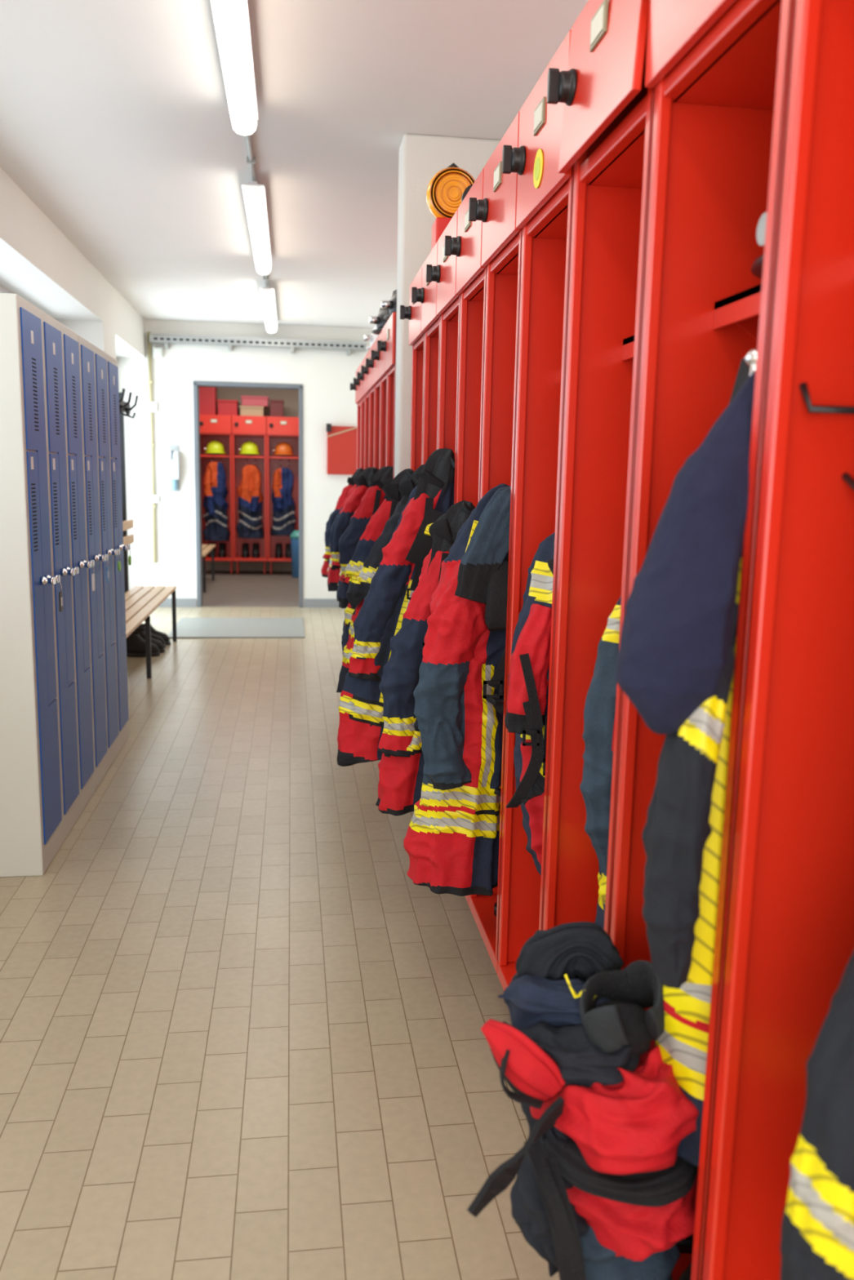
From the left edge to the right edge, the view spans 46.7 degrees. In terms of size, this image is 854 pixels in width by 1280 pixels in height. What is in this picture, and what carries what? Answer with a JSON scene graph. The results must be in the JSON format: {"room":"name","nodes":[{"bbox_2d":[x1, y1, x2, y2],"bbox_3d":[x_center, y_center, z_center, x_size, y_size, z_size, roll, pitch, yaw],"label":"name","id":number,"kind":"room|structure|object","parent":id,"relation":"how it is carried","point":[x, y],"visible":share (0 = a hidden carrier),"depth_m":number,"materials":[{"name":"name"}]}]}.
{"room":"emergency services station","nodes":[
{"label":"emergency services station","id":0,"kind":"room"},
{"bbox_2d":[0,167,145,359],"bbox_3d":[-2.188,-0.749,3.984,0.450,2.800,11.820,0,9,-8],"label":"wall","id":1,"kind":"structure","parent":0,"point":[39,264],"depth_m":6.31,"materials":[{"name":"paint"}]},
{"bbox_2d":[0,284,13,293],"bbox_3d":[-2.383,-1.197,4.184,0.060,1.310,6.810,0,9,-8],"label":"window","id":2,"kind":"structure","parent":1,"relation":"in","point":[2,290],"depth_m":6.13,"materials":[{"name":"white"}]},
{"bbox_2d":[115,319,372,607],"bbox_3d":[-1.730,-1.733,10.021,3.100,2.800,0.180,0,9,-8],"label":"wall","id":3,"kind":"structure","parent":0,"point":[326,376],"depth_m":9.84,"materials":[{"name":"paint"}]},
{"bbox_2d":[146,332,156,563],"bbox_3d":[-2.707,-1.874,9.746,0.050,2.230,0.050,0,9,-8],"label":"pipe","id":4,"kind":"object","parent":3,"relation":"attached to","point":[150,382],"visible":1,"depth_m":9.73,"materials":[{"name":"beige"}]},
{"bbox_2d":[147,402,157,412],"bbox_3d":[-2.683,-2.278,9.678,0.080,0.090,0.055,0,9,-8],"label":"wall socket","id":5,"kind":"object","parent":3,"relation":"attached to","point":[152,406],"visible":1,"depth_m":9.65,"materials":[{"name":"white plastic"}]},
{"bbox_2d":[150,495,159,502],"bbox_3d":[-2.701,-1.400,9.822,0.080,0.070,0.055,0,9,-8],"label":"wall socket","id":6,"kind":"object","parent":3,"relation":"attached to","point":[153,499],"visible":1,"depth_m":9.80,"materials":[{"name":"white plastic"}]},
{"bbox_2d":[152,346,163,358],"bbox_3d":[-2.608,-2.785,9.598,0.090,0.100,0.068,0,9,-8],"label":"junction box","id":7,"kind":"object","parent":3,"relation":"attached to","point":[157,352],"visible":1,"depth_m":9.57,"materials":[{"name":"grey paint"}]},
{"bbox_2d":[167,444,180,491],"bbox_3d":[-2.490,-1.688,9.716,0.110,0.460,0.227,0,9,-8],"label":"soap dispenser","id":8,"kind":"object","parent":3,"relation":"attached to","point":[173,455],"visible":1,"depth_m":9.74,"materials":[{"name":"grey plastic"}]},
{"bbox_2d":[170,479,177,489],"bbox_3d":[-2.500,-1.568,9.790,0.068,0.160,0.068,0,9,-8],"label":"bottle","id":9,"kind":"object","parent":8,"relation":"on","point":[174,482],"depth_m":9.77,"materials":[{"name":"white"}]},
{"bbox_2d":[192,380,302,607],"bbox_3d":[-1.799,-1.456,10.057,1.070,2.240,0.202,0,9,-8],"label":"door frame","id":10,"kind":"structure","parent":3,"relation":"in","point":[197,384],"depth_m":9.94,"materials":[{"name":"grey"}]},
{"bbox_2d":[158,598,338,607],"bbox_3d":[-1.595,-0.381,10.168,2.400,0.090,0.012,0,9,-8],"label":"baseboard","id":11,"kind":"structure","parent":3,"relation":"attached to","point":[180,602],"depth_m":10.21,"materials":[{"name":"grey tile"}]},
{"bbox_2d":[149,333,366,355],"bbox_3d":[-1.636,-2.888,9.682,2.080,0.134,0.132,0,9,-8],"label":"cable tray","id":12,"kind":"object","parent":3,"relation":"attached to","point":[166,339],"visible":1,"depth_m":9.63,"materials":[{"name":"grey"}]},
{"bbox_2d":[326,423,356,475],"bbox_3d":[-0.860,-1.920,9.971,0.310,0.500,0.090,0,9,-8],"label":"case","id":13,"kind":"object","parent":3,"relation":"attached to","point":[341,458],"visible":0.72,"depth_m":9.97,"materials":[{"name":"red"}]},
{"bbox_2d":[326,423,331,431],"bbox_3d":[-0.982,-2.123,9.895,0.050,0.080,0.040,0,9,-8],"label":"wall lamp","id":14,"kind":"object","parent":13,"relation":"attached to","point":[328,425],"depth_m":9.88,"materials":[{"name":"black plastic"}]},
{"bbox_2d":[206,386,298,571],"bbox_3d":[-2.251,-2.065,11.981,5.600,2.800,3.900,0,9,-8],"label":"wall","id":15,"kind":"structure","parent":0,"point":[291,397],"depth_m":13.64,"materials":[{"name":"beige"}]},
{"bbox_2d":[0,570,559,1279],"bbox_3d":[-1.474,0.326,6.349,5.600,0.060,15.900,0,9,-8],"label":"floor","id":16,"kind":"structure","parent":0,"point":[239,1040],"depth_m":2.50,"materials":[{"name":"tile"}]},
{"bbox_2d":[0,293,94,876],"bbox_3d":[-1.556,-0.205,3.587,0.551,1.880,0.896,0,9,-8],"label":"locker","id":17,"kind":"object","parent":16,"relation":"on","point":[46,752],"visible":1,"depth_m":3.30,"materials":[{"name":"metal"}]},
{"bbox_2d":[58,582,62,611],"bbox_3d":[-1.244,-0.146,3.365,0.008,0.098,0.028,0,9,-8],"label":"tag","id":18,"kind":"object","parent":17,"relation":"hanging from","point":[60,595],"visible":1,"depth_m":3.36,"materials":[{"name":"black plastic"}]},
{"bbox_2d":[91,565,95,591],"bbox_3d":[-1.321,-0.244,3.921,0.008,0.098,0.028,0,9,-8],"label":"tag","id":19,"kind":"object","parent":17,"relation":"hanging from","point":[93,574],"visible":1,"depth_m":3.91,"materials":[{"name":"white plastic"}]},
{"bbox_2d":[78,334,130,791],"bbox_3d":[-1.677,-0.353,4.471,0.551,1.880,0.896,0,9,-8],"label":"locker","id":20,"kind":"object","parent":16,"relation":"on","point":[99,371],"visible":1,"depth_m":4.41,"materials":[{"name":"metal"}]},
{"bbox_2d":[106,559,109,582],"bbox_3d":[-1.362,-0.295,4.224,0.008,0.098,0.028,0,9,-8],"label":"tag","id":21,"kind":"object","parent":20,"relation":"hanging from","point":[107,567],"visible":1,"depth_m":4.22,"materials":[{"name":"blue"}]},
{"bbox_2d":[117,554,120,571],"bbox_3d":[-1.403,-0.353,4.516,0.010,0.080,0.048,0,9,-8],"label":"tag","id":22,"kind":"object","parent":20,"relation":"hanging from","point":[119,562],"visible":1,"depth_m":4.50,"materials":[{"name":"green"}]},
{"bbox_2d":[126,633,159,657],"bbox_3d":[-2.115,0.036,7.338,0.262,0.164,0.110,0,9,-8],"label":"boot","id":23,"kind":"object","parent":16,"relation":"on","point":[135,644],"visible":0.69,"depth_m":7.30,"materials":[{"name":"black rubber"}]},
{"bbox_2d":[119,388,177,678],"bbox_3d":[-2.031,-0.742,6.580,0.395,1.950,2.950,0,9,-8],"label":"bench","id":24,"kind":"object","parent":16,"relation":"on","point":[140,602],"visible":0.37,"depth_m":7.50,"materials":[{"name":"brown wood"}]},
{"bbox_2d":[132,630,164,653],"bbox_3d":[-2.114,0.014,7.478,0.262,0.164,0.110,0,9,-8],"label":"boot","id":25,"kind":"object","parent":16,"relation":"on","point":[159,644],"visible":0.41,"depth_m":7.46,"materials":[{"name":"black rubber"}]},
{"bbox_2d":[135,626,165,648],"bbox_3d":[-2.162,-0.021,7.680,0.262,0.164,0.110,0,9,-8],"label":"boot","id":26,"kind":"object","parent":16,"relation":"on","point":[140,628],"visible":0.29,"depth_m":7.66,"materials":[{"name":"black rubber"}]},
{"bbox_2d":[139,623,170,645],"bbox_3d":[-2.161,-0.044,7.820,0.262,0.164,0.110,0,9,-8],"label":"boot","id":27,"kind":"object","parent":16,"relation":"on","point":[153,630],"visible":0.31,"depth_m":7.80,"materials":[{"name":"black rubber"}]},
{"bbox_2d":[201,544,215,592],"bbox_3d":[-2.792,-0.870,11.902,0.380,0.445,1.700,0,9,-8],"label":"wooden bench","id":28,"kind":"object","parent":16,"relation":"on","point":[206,548],"visible":0.27,"depth_m":11.81,"materials":[{"name":"brown wood"}]},
{"bbox_2d":[199,414,233,573],"bbox_3d":[-2.833,-1.943,13.325,0.448,2.100,0.556,0,9,-8],"label":"locker","id":29,"kind":"object","parent":16,"relation":"on","point":[218,428],"visible":0.59,"depth_m":13.45,"materials":[{"name":"red metal"}]},
{"bbox_2d":[199,386,217,414],"bbox_3d":[-2.903,-3.177,13.113,0.236,0.400,0.370,0,9,-8],"label":"storage box","id":30,"kind":"object","parent":29,"relation":"on","point":[207,395],"visible":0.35,"depth_m":12.95,"materials":[{"name":"red"}]},
{"bbox_2d":[208,542,215,557],"bbox_3d":[-2.925,-1.222,13.452,0.104,0.183,0.248,0,9,-8],"label":"boot","id":31,"kind":"object","parent":29,"relation":"in","point":[210,553],"visible":0.48,"depth_m":13.40,"materials":[{"name":"black rubber"}]},
{"bbox_2d":[203,440,226,453],"bbox_3d":[-2.830,-2.578,13.197,0.299,0.179,0.262,0,9,-8],"label":"helmet","id":32,"kind":"object","parent":29,"relation":"on","point":[215,446],"visible":1,"depth_m":13.12,"materials":[{"name":"yellow"}]},
{"bbox_2d":[200,453,230,457],"bbox_3d":[-2.834,-2.432,13.318,0.430,0.127,0.390,0,9,-8],"label":"shelf","id":33,"kind":"object","parent":29,"relation":"attached to","point":[201,455],"depth_m":13.12,"materials":[{"name":"metal"}]},
{"bbox_2d":[202,461,230,541],"bbox_3d":[-2.837,-1.864,13.306,0.363,1.050,0.272,0,9,-8],"label":"jacket","id":34,"kind":"object","parent":29,"relation":"hanging from","point":[215,504],"visible":1,"depth_m":13.25,"materials":[{"name":"blue fabric"}]},
{"bbox_2d":[218,542,226,557],"bbox_3d":[-2.786,-1.222,13.471,0.104,0.183,0.248,0,9,-8],"label":"boot","id":35,"kind":"object","parent":29,"relation":"in","point":[222,549],"visible":1,"depth_m":13.44,"materials":[{"name":"black rubber"}]},
{"bbox_2d":[217,399,239,415],"bbox_3d":[-2.643,-3.079,13.165,0.266,0.200,0.370,0,9,-8],"label":"storage box","id":36,"kind":"object","parent":29,"relation":"on","point":[225,407],"visible":0.86,"depth_m":13.00,"materials":[{"name":"red"}]},
{"bbox_2d":[167,617,304,638],"bbox_3d":[-1.661,-0.113,8.772,1.130,0.012,1.130,0,9,-8],"label":"door mat","id":37,"kind":"object","parent":16,"relation":"on","point":[186,628],"visible":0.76,"depth_m":8.67,"materials":[{"name":"fabric"}]},
{"bbox_2d":[231,415,267,573],"bbox_3d":[-2.388,-1.944,13.386,0.448,2.100,0.556,0,9,-8],"label":"locker","id":38,"kind":"object","parent":16,"relation":"on","point":[245,428],"visible":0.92,"depth_m":13.50,"materials":[{"name":"red metal"}]},
{"bbox_2d":[241,542,248,557],"bbox_3d":[-2.479,-1.223,13.513,0.104,0.183,0.248,0,9,-8],"label":"boot","id":39,"kind":"object","parent":38,"relation":"in","point":[245,552],"visible":1,"depth_m":13.48,"materials":[{"name":"black rubber"}]},
{"bbox_2d":[237,440,259,454],"bbox_3d":[-2.384,-2.579,13.258,0.299,0.179,0.262,0,9,-8],"label":"helmet","id":40,"kind":"object","parent":38,"relation":"on","point":[249,447],"visible":1,"depth_m":13.18,"materials":[{"name":"yellow"}]},
{"bbox_2d":[234,454,264,457],"bbox_3d":[-2.388,-2.433,13.379,0.430,0.127,0.390,0,9,-8],"label":"shelf","id":41,"kind":"object","parent":38,"relation":"attached to","point":[235,455],"depth_m":13.18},
{"bbox_2d":[235,464,264,538],"bbox_3d":[-2.394,-1.871,13.376,0.340,0.982,0.250,2,9,7],"label":"jacket","id":42,"kind":"object","parent":38,"relation":"hanging from","point":[250,524],"visible":1,"depth_m":13.30,"materials":[{"name":"blue fabric"}]},
{"bbox_2d":[239,405,264,416],"bbox_3d":[-2.331,-3.045,13.213,0.316,0.130,0.370,0,9,-8],"label":"storage box","id":43,"kind":"object","parent":38,"relation":"on","point":[252,411],"visible":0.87,"depth_m":13.04,"materials":[{"name":"beige cardboard"}]},
{"bbox_2d":[240,395,269,408],"bbox_3d":[-2.289,-3.174,13.198,0.356,0.128,0.370,0,9,-8],"label":"storage box","id":44,"kind":"object","parent":43,"relation":"on","point":[256,401],"visible":0.94,"depth_m":13.03,"materials":[{"name":"red"}]},
{"bbox_2d":[252,543,259,557],"bbox_3d":[-2.340,-1.224,13.532,0.104,0.183,0.248,0,9,-8],"label":"boot","id":45,"kind":"object","parent":38,"relation":"in","point":[255,550],"visible":1,"depth_m":13.50,"materials":[{"name":"black rubber"}]},
{"bbox_2d":[266,416,298,573],"bbox_3d":[-1.942,-1.945,13.448,0.448,2.100,0.556,0,9,-8],"label":"locker","id":46,"kind":"object","parent":16,"relation":"on","point":[279,429],"visible":0.62,"depth_m":13.60,"materials":[{"name":"red metal"}]},
{"bbox_2d":[269,400,284,417],"bbox_3d":[-2.009,-3.090,13.250,0.186,0.220,0.370,0,9,-8],"label":"storage box","id":47,"kind":"object","parent":46,"relation":"on","point":[276,406],"visible":0.85,"depth_m":13.08,"materials":[{"name":"red"}]},
{"bbox_2d":[275,543,282,558],"bbox_3d":[-2.033,-1.224,13.574,0.104,0.183,0.248,0,9,-8],"label":"boot","id":48,"kind":"object","parent":46,"relation":"in","point":[278,551],"visible":1,"depth_m":13.53,"materials":[{"name":"black rubber"}]},
{"bbox_2d":[271,441,293,455],"bbox_3d":[-1.938,-2.581,13.319,0.299,0.179,0.262,0,9,-8],"label":"helmet","id":49,"kind":"object","parent":46,"relation":"on","point":[282,448],"visible":1,"depth_m":13.24,"materials":[{"name":"orange"}]},
{"bbox_2d":[270,467,296,535],"bbox_3d":[-1.945,-1.873,13.421,0.350,0.914,0.248,0,9,-8],"label":"jacket","id":50,"kind":"object","parent":46,"relation":"hanging from","point":[284,519],"visible":0.98,"depth_m":13.37,"materials":[{"name":"blue fabric"}]},
{"bbox_2d":[268,455,298,458],"bbox_3d":[-1.942,-2.434,13.441,0.430,0.127,0.390,0,9,-8],"label":"shelf","id":51,"kind":"object","parent":46,"relation":"attached to","point":[269,456],"depth_m":13.25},
{"bbox_2d":[284,543,291,558],"bbox_3d":[-1.894,-1.225,13.593,0.104,0.183,0.248,0,9,-8],"label":"boot","id":52,"kind":"object","parent":46,"relation":"in","point":[288,555],"visible":0.69,"depth_m":13.54,"materials":[{"name":"black rubber"}]},
{"bbox_2d":[289,530,298,577],"bbox_3d":[-1.707,-1.147,13.182,0.236,0.620,0.236,0,9,-8],"label":"bin","id":53,"kind":"object","parent":16,"relation":"on","point":[294,536],"visible":0.5,"depth_m":13.10,"materials":[{"name":"blue"}]},
{"bbox_2d":[350,366,360,469],"bbox_3d":[-0.280,-0.886,7.203,0.556,2.100,0.383,0,9,-8],"label":"locker","id":54,"kind":"object","parent":16,"relation":"on","point":[356,388],"visible":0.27,"depth_m":7.22,"materials":[{"name":"red metal"}]},
{"bbox_2d":[353,360,364,469],"bbox_3d":[-0.228,-0.823,6.827,0.556,2.100,0.383,0,9,-8],"label":"locker","id":55,"kind":"object","parent":16,"relation":"on","point":[360,383],"visible":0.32,"depth_m":6.84,"materials":[{"name":"red metal"}]},
{"bbox_2d":[320,467,364,577],"bbox_3d":[-0.569,-0.802,6.778,0.311,0.742,0.215,0,9,-8],"label":"jacket","id":56,"kind":"object","parent":55,"relation":"hanging from","point":[344,495],"visible":0.33,"depth_m":6.69,"materials":[{"name":"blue fabric"}]},
{"bbox_2d":[356,353,369,469],"bbox_3d":[-0.176,-0.760,6.450,0.556,2.100,0.383,0,9,-8],"label":"locker","id":57,"kind":"object","parent":16,"relation":"on","point":[359,377],"visible":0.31,"depth_m":6.47,"materials":[{"name":"red metal"}]},
{"bbox_2d":[328,484,356,564],"bbox_3d":[-0.484,-0.770,6.397,0.298,0.676,0.213,0,9,-8],"label":"jacket","id":58,"kind":"object","parent":57,"relation":"hanging from","point":[355,485],"visible":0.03,"depth_m":6.31,"materials":[{"name":"red fabric"}]},
{"bbox_2d":[360,344,374,467],"bbox_3d":[-0.125,-0.697,6.074,0.556,2.100,0.383,0,9,-8],"label":"locker","id":59,"kind":"object","parent":16,"relation":"on","point":[368,371],"visible":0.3,"depth_m":6.10,"materials":[{"name":"red metal"}]},
{"bbox_2d":[327,466,370,591],"bbox_3d":[-0.454,-0.673,6.023,0.301,0.750,0.211,0,9,-5],"label":"jacket","id":60,"kind":"object","parent":59,"relation":"hanging from","point":[335,588],"visible":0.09,"depth_m":5.95,"materials":[{"name":"red fabric"}]},
{"bbox_2d":[363,325,377,350],"bbox_3d":[-0.228,-1.855,6.002,0.315,0.189,0.276,0,9,-8],"label":"helmet","id":61,"kind":"object","parent":59,"relation":"on","point":[371,338],"visible":0.24,"depth_m":5.95,"materials":[{"name":"white plastic"}]},
{"bbox_2d":[365,335,380,469],"bbox_3d":[-0.073,-0.634,5.698,0.556,2.100,0.383,0,9,-8],"label":"locker","id":62,"kind":"object","parent":16,"relation":"on","point":[369,363],"visible":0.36,"depth_m":5.72,"materials":[{"name":"red metal"}]},
{"bbox_2d":[327,466,378,586],"bbox_3d":[-0.415,-0.648,5.649,0.296,0.672,0.221,-1,10,-14],"label":"jacket","id":63,"kind":"object","parent":62,"relation":"hanging from","point":[351,505],"visible":0.49,"depth_m":5.55,"materials":[{"name":"red fabric"}]},
{"bbox_2d":[368,307,389,335],"bbox_3d":[-0.154,-1.741,5.315,0.315,0.189,0.276,0,9,-8],"label":"helmet","id":64,"kind":"object","parent":62,"relation":"on","point":[379,320],"visible":0.29,"depth_m":5.26,"materials":[{"name":"silver plastic"}]},
{"bbox_2d":[371,324,386,468],"bbox_3d":[-0.021,-0.571,5.322,0.556,2.100,0.383,0,9,-8],"label":"locker","id":65,"kind":"object","parent":16,"relation":"on","point":[379,356],"visible":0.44,"depth_m":5.34,"materials":[{"name":"red metal"}]},
{"bbox_2d":[338,466,384,608],"bbox_3d":[-0.326,-0.544,5.269,0.300,0.749,0.229,0,9,-8],"label":"jacket","id":66,"kind":"object","parent":65,"relation":"hanging from","point":[342,605],"visible":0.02,"depth_m":5.23,"materials":[{"name":"red fabric"}]},
{"bbox_2d":[377,311,396,479],"bbox_3d":[0.030,-0.508,4.945,0.556,2.100,0.383,0,9,-8],"label":"locker","id":67,"kind":"object","parent":16,"relation":"on","point":[388,346],"visible":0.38,"depth_m":4.88,"materials":[{"name":"red metal"}]},
{"bbox_2d":[336,466,393,602],"bbox_3d":[-0.296,-0.521,4.882,0.299,0.671,0.225,2,9,6],"label":"jacket","id":68,"kind":"object","parent":67,"relation":"hanging from","point":[375,495],"visible":0.56,"depth_m":4.80,"materials":[{"name":"red fabric"}]},
{"bbox_2d":[381,289,396,320],"bbox_3d":[-0.067,-1.659,4.829,0.315,0.189,0.276,0,9,-8],"label":"helmet","id":69,"kind":"object","parent":67,"relation":"on","point":[391,304],"visible":0.26,"depth_m":4.77,"materials":[{"name":"black plastic"}]},
{"bbox_2d":[400,266,424,471],"bbox_3d":[0.170,-0.338,3.929,0.556,2.100,0.383,0,9,-8],"label":"locker","id":70,"kind":"object","parent":16,"relation":"on","point":[412,313],"visible":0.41,"depth_m":3.95,"materials":[{"name":"red metal"}]},
{"bbox_2d":[341,468,414,651],"bbox_3d":[-0.183,-0.300,3.858,0.301,0.731,0.212,1,9,-1],"label":"jacket","id":71,"kind":"object","parent":70,"relation":"hanging from","point":[374,529],"visible":0.35,"depth_m":3.77,"materials":[{"name":"red fabric"}]},
{"bbox_2d":[411,241,440,464],"bbox_3d":[0.222,-0.276,3.553,0.556,2.100,0.383,0,9,-8],"label":"locker","id":72,"kind":"object","parent":16,"relation":"on","point":[426,295],"visible":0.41,"depth_m":3.57,"materials":[{"name":"red metal"}]},
{"bbox_2d":[336,464,424,693],"bbox_3d":[-0.140,-0.212,3.492,0.355,0.809,0.210,1,9,-3],"label":"jacket","id":73,"kind":"object","parent":72,"relation":"hanging from","point":[358,588],"visible":0.23,"depth_m":3.41,"materials":[{"name":"red fabric"}]},
{"bbox_2d":[426,162,475,250],"bbox_3d":[0.089,-1.502,3.485,0.188,0.335,0.120,0,9,-8],"label":"warning lamp","id":74,"kind":"object","parent":72,"relation":"on","point":[445,190],"visible":0.72,"depth_m":3.44,"materials":[{"name":"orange plastic"}]},
{"bbox_2d":[426,208,460,504],"bbox_3d":[0.273,-0.213,3.176,0.556,2.100,0.383,0,9,-8],"label":"locker","id":75,"kind":"object","parent":16,"relation":"on","point":[448,303],"visible":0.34,"depth_m":3.19,"materials":[{"name":"red metal"}]},
{"bbox_2d":[337,448,454,766],"bbox_3d":[-0.090,-0.098,3.120,0.377,1.001,0.250,3,9,10],"label":"jacket","id":76,"kind":"object","parent":75,"relation":"hanging from","point":[380,617],"visible":0.7,"depth_m":3.04,"materials":[{"name":"red fabric"}]},
{"bbox_2d":[461,184,472,202],"bbox_3d":[0.127,-1.268,2.885,0.072,0.072,0.160,0,9,-8],"label":"torch","id":77,"kind":"object","parent":75,"relation":"on","point":[467,189],"visible":0.12,"depth_m":2.80,"materials":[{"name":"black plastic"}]},
{"bbox_2d":[444,168,486,904],"bbox_3d":[0.325,-0.150,2.800,0.556,2.100,0.383,0,9,-8],"label":"locker","id":78,"kind":"object","parent":16,"relation":"on","point":[471,276],"visible":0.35,"depth_m":2.83,"materials":[{"name":"red metal"}]},
{"bbox_2d":[375,500,475,816],"bbox_3d":[0.006,0.049,2.760,0.292,0.874,0.230,0,9,-8],"label":"jacket","id":79,"kind":"object","parent":78,"relation":"hanging from","point":[401,765],"visible":0.55,"depth_m":2.68,"materials":[{"name":"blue fabric"}]},
{"bbox_2d":[468,111,522,973],"bbox_3d":[0.377,-0.087,2.424,0.556,2.100,0.383,0,9,-8],"label":"locker","id":80,"kind":"object","parent":16,"relation":"on","point":[501,242],"visible":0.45,"depth_m":2.45,"materials":[{"name":"red metal"}]},
{"bbox_2d":[403,483,511,896],"bbox_3d":[0.097,0.120,2.375,0.288,0.989,0.260,0,9,-8],"label":"jacket","id":81,"kind":"object","parent":80,"relation":"hanging from","point":[451,842],"visible":0.91,"depth_m":2.31,"materials":[{"name":"red fabric"}]},
{"bbox_2d":[493,902,497,915],"bbox_3d":[0.293,0.633,2.591,0.235,0.172,0.099,0,9,-8],"label":"boot","id":82,"kind":"object","parent":80,"relation":"in","point":[495,903],"visible":0.02,"depth_m":2.58,"materials":[{"name":"black rubber"}]},
{"bbox_2d":[497,29,573,991],"bbox_3d":[0.428,-0.024,2.047,0.556,2.100,0.383,0,9,-8],"label":"locker","id":83,"kind":"object","parent":16,"relation":"on","point":[544,213],"visible":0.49,"depth_m":2.11,"materials":[{"name":"red metal"}]},
{"bbox_2d":[504,532,555,875],"bbox_3d":[0.249,0.070,1.986,0.181,0.880,0.247,2,9,4],"label":"jacket","id":84,"kind":"object","parent":83,"relation":"hanging from","point":[526,713],"visible":0.5,"depth_m":1.92,"materials":[{"name":"red fabric"}]},
{"bbox_2d":[542,0,654,936],"bbox_3d":[0.476,0.039,1.671,0.563,2.100,0.383,0,9,-8],"label":"locker","id":85,"kind":"object","parent":16,"relation":"on","point":[606,131],"visible":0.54,"depth_m":1.74,"materials":[{"name":"red metal"}]},
{"bbox_2d":[579,595,621,929],"bbox_3d":[0.359,0.169,1.658,0.167,0.722,0.277,4,10,18],"label":"jacket","id":86,"kind":"object","parent":85,"relation":"hanging from","point":[599,710],"visible":0.32,"depth_m":1.55,"materials":[{"name":"blue fabric"}]},
{"bbox_2d":[622,334,635,360],"bbox_3d":[0.562,-0.438,1.603,0.390,0.127,0.365,0,9,-8],"label":"shelf","id":87,"kind":"object","parent":85,"relation":"attached to","point":[628,340],"depth_m":1.72,"materials":[{"name":"metal"}]},
{"bbox_2d":[609,0,794,1279],"bbox_3d":[0.531,0.102,1.295,0.556,2.100,0.383,0,9,-8],"label":"locker","id":88,"kind":"object","parent":16,"relation":"on","point":[718,70],"visible":0.33,"depth_m":1.34,"materials":[{"name":"red metal"}]},
{"bbox_2d":[466,921,698,1279],"bbox_3d":[0.191,0.660,1.370,0.350,0.516,0.366,0,9,-8],"label":"gear","id":89,"kind":"object","parent":88,"relation":"hanging from","point":[602,1189],"visible":0.98,"depth_m":1.25,"materials":[{"name":"red fabric"}]},
{"bbox_2d":[679,1262,692,1279],"bbox_3d":[0.442,0.849,1.359,0.207,0.152,0.087,0,9,-8],"label":"boot","id":90,"kind":"object","parent":88,"relation":"in","point":[686,1275],"visible":0.02,"depth_m":1.35,"materials":[{"name":"black rubber"}]},
{"bbox_2d":[615,348,756,1167],"bbox_3d":[0.346,0.153,1.187,0.160,1.007,0.324,8,11,34],"label":"jacket","id":91,"kind":"object","parent":88,"relation":"hanging from","point":[675,657],"visible":0.64,"depth_m":1.07,"materials":[{"name":"blue fabric"}]},
{"bbox_2d":[615,368,755,734],"bbox_3d":[0.294,-0.093,1.079,0.168,0.403,0.109,0,9,-8],"label":"hood","id":92,"kind":"object","parent":91,"relation":"attached to","point":[675,657],"depth_m":1.05,"materials":[{"name":"blue fabric"}]},
{"bbox_2d":[675,1166,698,1253],"bbox_3d":[0.423,0.826,1.496,0.207,0.152,0.087,0,9,-8],"label":"boot","id":93,"kind":"object","parent":88,"relation":"in","point":[685,1246],"visible":0.02,"depth_m":1.46,"materials":[{"name":"black rubber"}]},
{"bbox_2d":[712,283,761,341],"bbox_3d":[0.613,-0.376,1.226,0.390,0.127,0.365,0,9,-8],"label":"shelf","id":94,"kind":"object","parent":88,"relation":"attached to","point":[735,315],"depth_m":1.35,"materials":[{"name":"metal"}]},
{"bbox_2d":[751,212,766,279],"bbox_3d":[0.541,-0.541,1.181,0.315,0.189,0.276,0,9,-8],"label":"helmet","id":95,"kind":"object","parent":88,"relation":"on","point":[757,264],"visible":0.07,"depth_m":1.15,"materials":[{"name":"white plastic"}]},
{"bbox_2d":[701,0,853,1279],"bbox_3d":[0.583,0.165,0.918,0.556,2.100,0.383,0,9,-8],"label":"locker","id":96,"kind":"object","parent":16,"relation":"on","point":[789,946],"visible":1,"depth_m":1.06,"materials":[{"name":"red metal"}]},
{"bbox_2d":[779,951,853,1279],"bbox_3d":[0.484,0.274,0.917,0.327,0.880,0.222,0,9,-8],"label":"jacket","id":97,"kind":"object","parent":96,"relation":"hanging from","point":[817,1228],"visible":1,"depth_m":0.86,"materials":[{"name":"blue fabric"}]},
{"bbox_2d":[0,0,588,328],"bbox_3d":[-0.909,-2.199,4.020,3.100,0.100,12.020,0,9,-8],"label":"ceiling","id":98,"kind":"structure","parent":0,"point":[116,123],"depth_m":4.16,"materials":[{"name":"paint"}]},
{"bbox_2d":[209,0,258,135],"bbox_3d":[-0.603,-1.917,3.040,0.112,0.127,1.834,0,9,-8],"label":"lamp","id":99,"kind":"object","parent":98,"relation":"attached to","point":[231,18],"visible":1,"depth_m":3.25,"materials":[{"name":"white plastic"}]},
{"bbox_2d":[241,181,271,275],"bbox_3d":[-0.975,-2.370,5.752,0.112,0.127,1.884,0,9,-8],"label":"lamp","id":100,"kind":"object","parent":98,"relation":"attached to","point":[254,193],"visible":1,"depth_m":5.37,"materials":[{"name":"white plastic"}]},
{"bbox_2d":[245,134,268,285],"bbox_3d":[-0.727,-2.119,3.946,0.040,0.028,11.400,0,9,-8],"label":"conduit pipe","id":101,"kind":"object","parent":98,"relation":"attached to","point":[251,159],"visible":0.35,"depth_m":4.58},
{"bbox_2d":[259,285,277,333],"bbox_3d":[-1.348,-2.824,8.464,0.112,0.127,1.934,0,9,-8],"label":"lamp","id":102,"kind":"object","parent":98,"relation":"attached to","point":[267,294],"visible":1,"depth_m":8.07,"materials":[{"name":"white plastic"}]},
{"bbox_2d":[394,133,500,477],"bbox_3d":[0.117,-0.803,4.588,0.520,2.800,0.200,0,9,-8],"label":"column","id":103,"kind":"structure","parent":0,"point":[420,157],"depth_m":4.30,"materials":[{"name":"paint"}]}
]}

